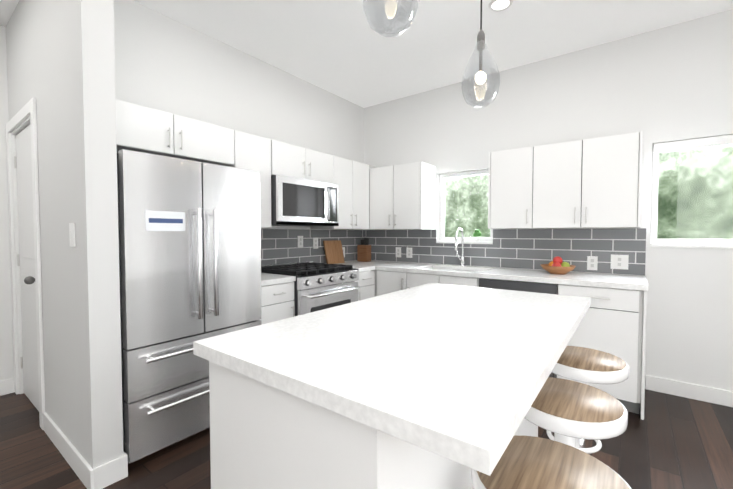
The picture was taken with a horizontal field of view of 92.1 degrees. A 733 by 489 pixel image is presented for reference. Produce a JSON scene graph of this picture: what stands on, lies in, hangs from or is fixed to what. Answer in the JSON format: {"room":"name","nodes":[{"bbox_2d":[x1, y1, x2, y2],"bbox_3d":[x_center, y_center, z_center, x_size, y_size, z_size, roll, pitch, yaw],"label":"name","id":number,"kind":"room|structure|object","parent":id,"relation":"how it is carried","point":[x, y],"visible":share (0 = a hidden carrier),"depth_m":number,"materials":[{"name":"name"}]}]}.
{"room":"kitchen","nodes":[
{"label":"kitchen","id":0,"kind":"room"},
{"bbox_2d":[0,25,13,380],"bbox_3d":[-2.802,-0.259,2.873,0.150,2.850,6.300,1,2,37],"label":"wall","id":1,"kind":"structure","parent":0,"point":[6,354],"depth_m":2.74,"materials":[{"name":"white paint"}]},
{"bbox_2d":[0,378,14,395],"bbox_3d":[-3.651,1.149,1.654,0.017,0.115,2.900,1,2,37],"label":"baseboard","id":2,"kind":"structure","parent":1,"relation":"attached to","point":[6,386],"depth_m":2.76,"materials":[{"name":"white paint"}]},
{"bbox_2d":[6,0,123,468],"bbox_3d":[-2.079,-0.241,2.321,1.970,2.850,0.130,1,2,37],"label":"wall","id":3,"kind":"structure","parent":0,"point":[60,61],"depth_m":1.79,"materials":[{"name":"white paint"}]},
{"bbox_2d":[6,98,44,429],"bbox_3d":[-2.378,0.127,2.559,0.900,2.100,0.166,1,2,37],"label":"door frame","id":4,"kind":"structure","parent":3,"relation":"attached to","point":[25,116],"depth_m":2.64,"materials":[{"name":"white paint"}]},
{"bbox_2d":[14,124,38,410],"bbox_3d":[-2.417,0.172,2.510,0.709,1.993,0.117,1,2,37],"label":"hall door","id":5,"kind":"structure","parent":3,"relation":"in","point":[25,255],"depth_m":2.56,"materials":[{"name":"white paint"}]},
{"bbox_2d":[43,412,97,488],"bbox_3d":[-1.691,1.138,1.984,0.919,0.115,0.016,1,2,37],"label":"baseboard","id":6,"kind":"structure","parent":3,"relation":"attached to","point":[88,476],"depth_m":1.89,"materials":[{"name":"white paint"}]},
{"bbox_2d":[69,223,75,246],"bbox_3d":[-1.503,-0.049,1.804,0.080,0.120,0.010,1,2,37],"label":"light switch","id":7,"kind":"object","parent":3,"relation":"attached to","point":[72,233],"visible":1,"depth_m":1.79,"materials":[{"name":"white plastic"}]},
{"bbox_2d":[107,451,127,478],"bbox_3d":[-1.511,1.137,2.027,0.684,0.115,0.014,1,2,37],"label":"baseboard","id":8,"kind":"structure","parent":3,"relation":"attached to","point":[119,465],"depth_m":1.80,"materials":[{"name":"white paint"}]},
{"bbox_2d":[113,0,363,263],"bbox_3d":[-0.933,-0.278,3.473,0.150,2.850,3.090,1,2,37],"label":"wall","id":9,"kind":"structure","parent":0,"point":[164,63],"depth_m":2.94,"materials":[{"name":"white paint"}]},
{"bbox_2d":[115,99,238,166],"bbox_3d":[-1.400,-0.730,2.432,0.338,0.270,0.880,1,2,37],"label":"upper cabinet","id":10,"kind":"object","parent":9,"relation":"attached to","point":[139,128],"depth_m":2.33,"materials":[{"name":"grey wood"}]},
{"bbox_2d":[235,131,274,227],"bbox_3d":[-1.032,-0.509,2.927,0.338,0.745,0.338,1,2,37],"label":"upper cabinet","id":11,"kind":"object","parent":9,"relation":"attached to","point":[256,153],"depth_m":2.89,"materials":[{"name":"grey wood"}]},
{"bbox_2d":[275,140,334,183],"bbox_3d":[-0.698,-0.747,3.362,0.338,0.296,0.759,1,2,37],"label":"upper cabinet","id":12,"kind":"object","parent":9,"relation":"attached to","point":[290,160],"depth_m":3.24,"materials":[{"name":"white wood"}]},
{"bbox_2d":[271,174,338,225],"bbox_3d":[-0.651,-0.386,3.339,0.450,0.416,0.755,1,2,37],"label":"microwave","id":13,"kind":"object","parent":12,"relation":"attached to","point":[295,201],"visible":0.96,"depth_m":3.15,"materials":[{"name":"grey metal"}]},
{"bbox_2d":[261,229,364,264],"bbox_3d":[-0.650,0.031,3.726,0.008,0.383,2.040,1,2,37],"label":"tile backsplash","id":14,"kind":"structure","parent":9,"relation":"attached to","point":[278,246],"depth_m":3.70,"materials":[{"name":"grey tile"}]},
{"bbox_2d":[297,236,302,247],"bbox_3d":[-0.685,-0.029,3.663,0.008,0.120,0.075,1,2,37],"label":"electrical outlet plate","id":15,"kind":"object","parent":14,"relation":"attached to","point":[299,238],"depth_m":3.65,"materials":[{"name":"white plastic"}]},
{"bbox_2d":[313,238,317,248],"bbox_3d":[-0.553,-0.015,3.839,0.008,0.120,0.075,1,2,37],"label":"electrical outlet plate","id":16,"kind":"object","parent":14,"relation":"attached to","point":[315,240],"depth_m":3.83,"materials":[{"name":"white plastic"}]},
{"bbox_2d":[310,156,370,229],"bbox_3d":[-0.286,-0.541,3.915,0.338,0.745,0.606,1,2,37],"label":"upper cabinet","id":17,"kind":"object","parent":9,"relation":"attached to","point":[353,178],"depth_m":3.82,"materials":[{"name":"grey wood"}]},
{"bbox_2d":[0,389,732,488],"bbox_3d":[0.104,1.266,0.729,7.430,0.060,6.300,1,2,37],"label":"floor","id":18,"kind":"structure","parent":0,"point":[669,441],"depth_m":2.01,"materials":[{"name":"brown wood"}]},
{"bbox_2d":[117,149,261,462],"bbox_3d":[-1.224,0.336,2.327,0.720,1.697,0.830,1,2,37],"label":"refrigerator","id":19,"kind":"object","parent":18,"relation":"on","point":[189,231],"visible":0.62,"depth_m":2.02,"materials":[{"name":"grey metal"}]},
{"bbox_2d":[259,282,294,323],"bbox_3d":[-0.919,0.729,2.884,0.618,0.876,0.335,1,2,37],"label":"base cabinet","id":20,"kind":"object","parent":18,"relation":"on","point":[277,303],"depth_m":2.68,"materials":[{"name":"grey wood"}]},
{"bbox_2d":[261,273,295,285],"bbox_3d":[-0.914,0.271,2.868,0.626,0.040,0.338,1,2,37],"label":"countertop","id":21,"kind":"structure","parent":20,"relation":"on","point":[266,278],"depth_m":2.74,"materials":[{"name":"white stone"}]},
{"bbox_2d":[261,261,359,315],"bbox_3d":[-0.537,0.673,3.287,0.720,0.960,0.754,1,2,37],"label":"range","id":22,"kind":"object","parent":18,"relation":"on","point":[319,286],"visible":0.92,"depth_m":3.07,"materials":[{"name":"grey metal"}]},
{"bbox_2d":[357,270,374,300],"bbox_3d":[-0.258,0.701,3.760,0.618,0.876,0.323,1,2,37],"label":"base cabinet","id":23,"kind":"object","parent":18,"relation":"on","point":[366,282],"depth_m":3.58,"materials":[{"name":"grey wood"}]},
{"bbox_2d":[337,263,374,271],"bbox_3d":[-0.258,0.243,3.735,0.628,0.040,0.306,1,2,37],"label":"countertop","id":24,"kind":"structure","parent":23,"relation":"on","point":[362,268],"depth_m":3.64,"materials":[{"name":"white stone"}]},
{"bbox_2d":[196,355,537,488],"bbox_3d":[0.229,0.766,1.515,0.661,0.890,1.554,1,2,37],"label":"kitchen island","id":25,"kind":"object","parent":18,"relation":"on","point":[261,437],"depth_m":0.88,"materials":[{"name":"white wood"}]},
{"bbox_2d":[193,283,590,475],"bbox_3d":[0.309,0.303,1.439,0.895,0.040,1.590,1,2,37],"label":"island countertop","id":26,"kind":"structure","parent":25,"relation":"on","point":[452,373],"depth_m":0.94,"materials":[{"name":"white stone"}]},
{"bbox_2d":[375,270,402,296],"bbox_3d":[0.418,0.698,3.844,0.400,0.876,0.617,1,2,37],"label":"base cabinet","id":27,"kind":"object","parent":18,"relation":"on","point":[386,282],"depth_m":3.60,"materials":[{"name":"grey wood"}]},
{"bbox_2d":[345,260,648,290],"bbox_3d":[0.914,0.354,3.446,2.853,0.242,0.638,1,2,37],"label":"countertop","id":28,"kind":"structure","parent":27,"relation":"on","point":[629,282],"depth_m":2.94,"materials":[{"name":"white stone"}]},
{"bbox_2d":[323,240,344,263],"bbox_3d":[-0.366,0.086,4.003,0.078,0.263,0.280,1,2,37],"label":"cutting board","id":29,"kind":"object","parent":28,"relation":"on","point":[333,249],"visible":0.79,"depth_m":3.99,"materials":[{"name":"brown wood"}]},
{"bbox_2d":[357,238,370,261],"bbox_3d":[-0.026,0.063,4.297,0.140,0.285,0.100,1,2,37],"label":"knife block","id":30,"kind":"object","parent":28,"relation":"on","point":[364,251],"visible":1,"depth_m":4.26,"materials":[{"name":"brown wood"}]},
{"bbox_2d":[455,228,464,265],"bbox_3d":[0.942,0.029,3.634,0.093,0.396,0.216,1,2,37],"label":"faucet","id":31,"kind":"object","parent":28,"relation":"on","point":[462,258],"visible":1,"depth_m":3.67,"materials":[{"name":"silver metal"}]},
{"bbox_2d":[540,256,575,273],"bbox_3d":[1.626,0.173,3.004,0.270,0.148,0.270,1,2,37],"label":"fruit bowl","id":32,"kind":"object","parent":28,"relation":"on","point":[557,265],"visible":1,"depth_m":2.96,"materials":[{"name":"brown wood"}]},
{"bbox_2d":[403,268,480,289],"bbox_3d":[0.862,0.709,3.510,0.712,0.876,0.617,1,2,37],"label":"base cabinet","id":33,"kind":"object","parent":18,"relation":"on","point":[410,280],"depth_m":3.30,"materials":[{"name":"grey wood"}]},
{"bbox_2d":[479,278,557,377],"bbox_3d":[1.364,0.725,3.081,0.596,0.871,0.661,1,2,37],"label":"dishwasher","id":34,"kind":"object","parent":18,"relation":"on","point":[546,288],"visible":0.17,"depth_m":2.83,"materials":[{"name":"grey metal"}]},
{"bbox_2d":[471,435,631,488],"bbox_3d":[0.418,0.887,0.826,0.384,0.693,0.411,1,2,37],"label":"stool","id":35,"kind":"object","parent":18,"relation":"on","point":[528,462],"visible":0.75,"depth_m":0.84,"materials":[{"name":"white"}]},
{"bbox_2d":[524,377,627,447],"bbox_3d":[0.683,0.874,1.227,0.384,0.693,0.411,1,2,37],"label":"stool","id":36,"kind":"object","parent":18,"relation":"on","point":[567,412],"visible":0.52,"depth_m":1.14,"materials":[{"name":"white"}]},
{"bbox_2d":[546,346,628,453],"bbox_3d":[0.978,0.861,1.618,0.384,0.693,0.411,1,2,37],"label":"stool","id":37,"kind":"object","parent":18,"relation":"on","point":[584,365],"visible":0.56,"depth_m":1.51,"materials":[{"name":"white"}]},
{"bbox_2d":[557,284,646,419],"bbox_3d":[1.843,0.733,2.770,0.530,0.876,0.617,1,2,37],"label":"base cabinet","id":38,"kind":"object","parent":18,"relation":"on","point":[613,321],"depth_m":2.45,"materials":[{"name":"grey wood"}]},
{"bbox_2d":[0,0,732,107],"bbox_3d":[0.104,-1.662,0.634,7.430,0.100,6.300,1,2,37],"label":"ceiling","id":39,"kind":"structure","parent":0,"point":[341,49],"depth_m":2.79,"materials":[{"name":"white paint"}]},
{"bbox_2d":[362,0,418,36],"bbox_3d":[0.075,-1.144,1.086,0.182,0.964,0.182,1,2,37],"label":"pendant light","id":40,"kind":"object","parent":39,"relation":"hanging from","point":[385,28],"visible":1,"depth_m":1.15,"materials":[{"name":"clear glass"}]},
{"bbox_2d":[461,0,499,107],"bbox_3d":[0.563,-1.165,1.732,0.182,0.964,0.182,1,2,37],"label":"pendant light","id":41,"kind":"object","parent":39,"relation":"hanging from","point":[480,77],"visible":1,"depth_m":1.73,"materials":[{"name":"clear glass"}]},
{"bbox_2d":[488,0,512,11],"bbox_3d":[0.931,-1.668,2.454,0.158,0.006,0.158,1,2,28],"label":"recessed light","id":42,"kind":"object","parent":39,"relation":"in","point":[497,5],"visible":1,"depth_m":2.45,"materials":[{"name":"white paint"}]},
{"bbox_2d":[364,9,732,390],"bbox_3d":[2.407,-0.256,2.795,6.000,2.850,0.150,1,2,37],"label":"wall","id":43,"kind":"structure","parent":0,"point":[672,83],"depth_m":2.83,"materials":[{"name":"white paint"}]},
{"bbox_2d":[371,161,435,229],"bbox_3d":[0.395,-0.521,3.998,0.687,0.700,0.336,1,2,37],"label":"upper cabinet","id":44,"kind":"object","parent":43,"relation":"attached to","point":[403,196],"depth_m":3.82,"materials":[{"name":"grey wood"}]},
{"bbox_2d":[436,169,492,243],"bbox_3d":[1.059,-0.394,3.778,0.620,0.765,0.127,1,2,37],"label":"window","id":45,"kind":"structure","parent":43,"relation":"in","point":[442,221],"depth_m":3.87,"materials":[{"name":"white plastic"}]},
{"bbox_2d":[473,229,481,241],"bbox_3d":[1.153,-0.095,3.680,0.086,0.135,0.056,1,2,37],"label":"potted plant","id":46,"kind":"object","parent":45,"relation":"on","point":[477,233],"visible":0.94,"depth_m":3.66,"materials":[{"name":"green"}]},
{"bbox_2d":[365,228,645,275],"bbox_3d":[1.101,0.032,3.689,2.848,0.383,0.008,1,2,37],"label":"tile backsplash","id":47,"kind":"structure","parent":43,"relation":"attached to","point":[534,249],"depth_m":3.36,"materials":[{"name":"grey tile"}]},
{"bbox_2d":[396,247,400,256],"bbox_3d":[0.381,0.093,4.224,0.075,0.120,0.009,1,2,37],"label":"electrical outlet plate","id":48,"kind":"object","parent":47,"relation":"attached to","point":[398,249],"depth_m":4.22,"materials":[{"name":"white plastic"}]},
{"bbox_2d":[406,247,411,257],"bbox_3d":[0.501,0.096,4.134,0.075,0.120,0.009,1,2,37],"label":"electrical outlet plate","id":49,"kind":"object","parent":47,"relation":"attached to","point":[409,250],"depth_m":4.13,"materials":[{"name":"white plastic"}]},
{"bbox_2d":[587,256,597,269],"bbox_3d":[1.946,0.161,3.046,0.075,0.120,0.009,1,2,37],"label":"electrical outlet plate","id":50,"kind":"object","parent":47,"relation":"attached to","point":[592,261],"depth_m":3.04,"materials":[{"name":"white plastic"}]},
{"bbox_2d":[611,254,628,269],"bbox_3d":[2.098,0.145,2.931,0.120,0.120,0.009,1,2,37],"label":"electrical outlet plate","id":51,"kind":"object","parent":47,"relation":"attached to","point":[619,261],"depth_m":2.93,"materials":[{"name":"white plastic"}]},
{"bbox_2d":[488,147,530,228],"bbox_3d":[1.370,-0.497,3.262,0.382,0.700,0.336,1,2,37],"label":"upper cabinet","id":52,"kind":"object","parent":43,"relation":"attached to","point":[509,171],"depth_m":3.13,"materials":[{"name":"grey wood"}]},
{"bbox_2d":[531,131,642,228],"bbox_3d":[1.811,-0.486,2.930,0.740,0.700,0.336,1,2,37],"label":"upper cabinet","id":53,"kind":"object","parent":43,"relation":"attached to","point":[591,183],"depth_m":2.77,"materials":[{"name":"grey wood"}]},
{"bbox_2d":[645,375,732,406],"bbox_3d":[3.490,1.140,1.919,3.100,0.115,0.016,1,2,37],"label":"baseboard","id":54,"kind":"structure","parent":43,"relation":"attached to","point":[668,386],"depth_m":2.69,"materials":[{"name":"white paint"}]},
{"bbox_2d":[650,135,732,248],"bbox_3d":[2.921,-0.376,2.374,1.575,0.820,0.127,1,2,37],"label":"window","id":55,"kind":"structure","parent":43,"relation":"in","point":[701,143],"depth_m":2.72,"materials":[{"name":"white plastic"}]},
{"label":"outside","id":56,"kind":"structure","parent":0,"visible":0},
{"bbox_2d":[445,145,732,238],"bbox_3d":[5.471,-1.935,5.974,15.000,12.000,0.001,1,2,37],"label":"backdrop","id":57,"kind":"structure","parent":56,"point":[708,156],"depth_m":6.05,"materials":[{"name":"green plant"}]}
]}

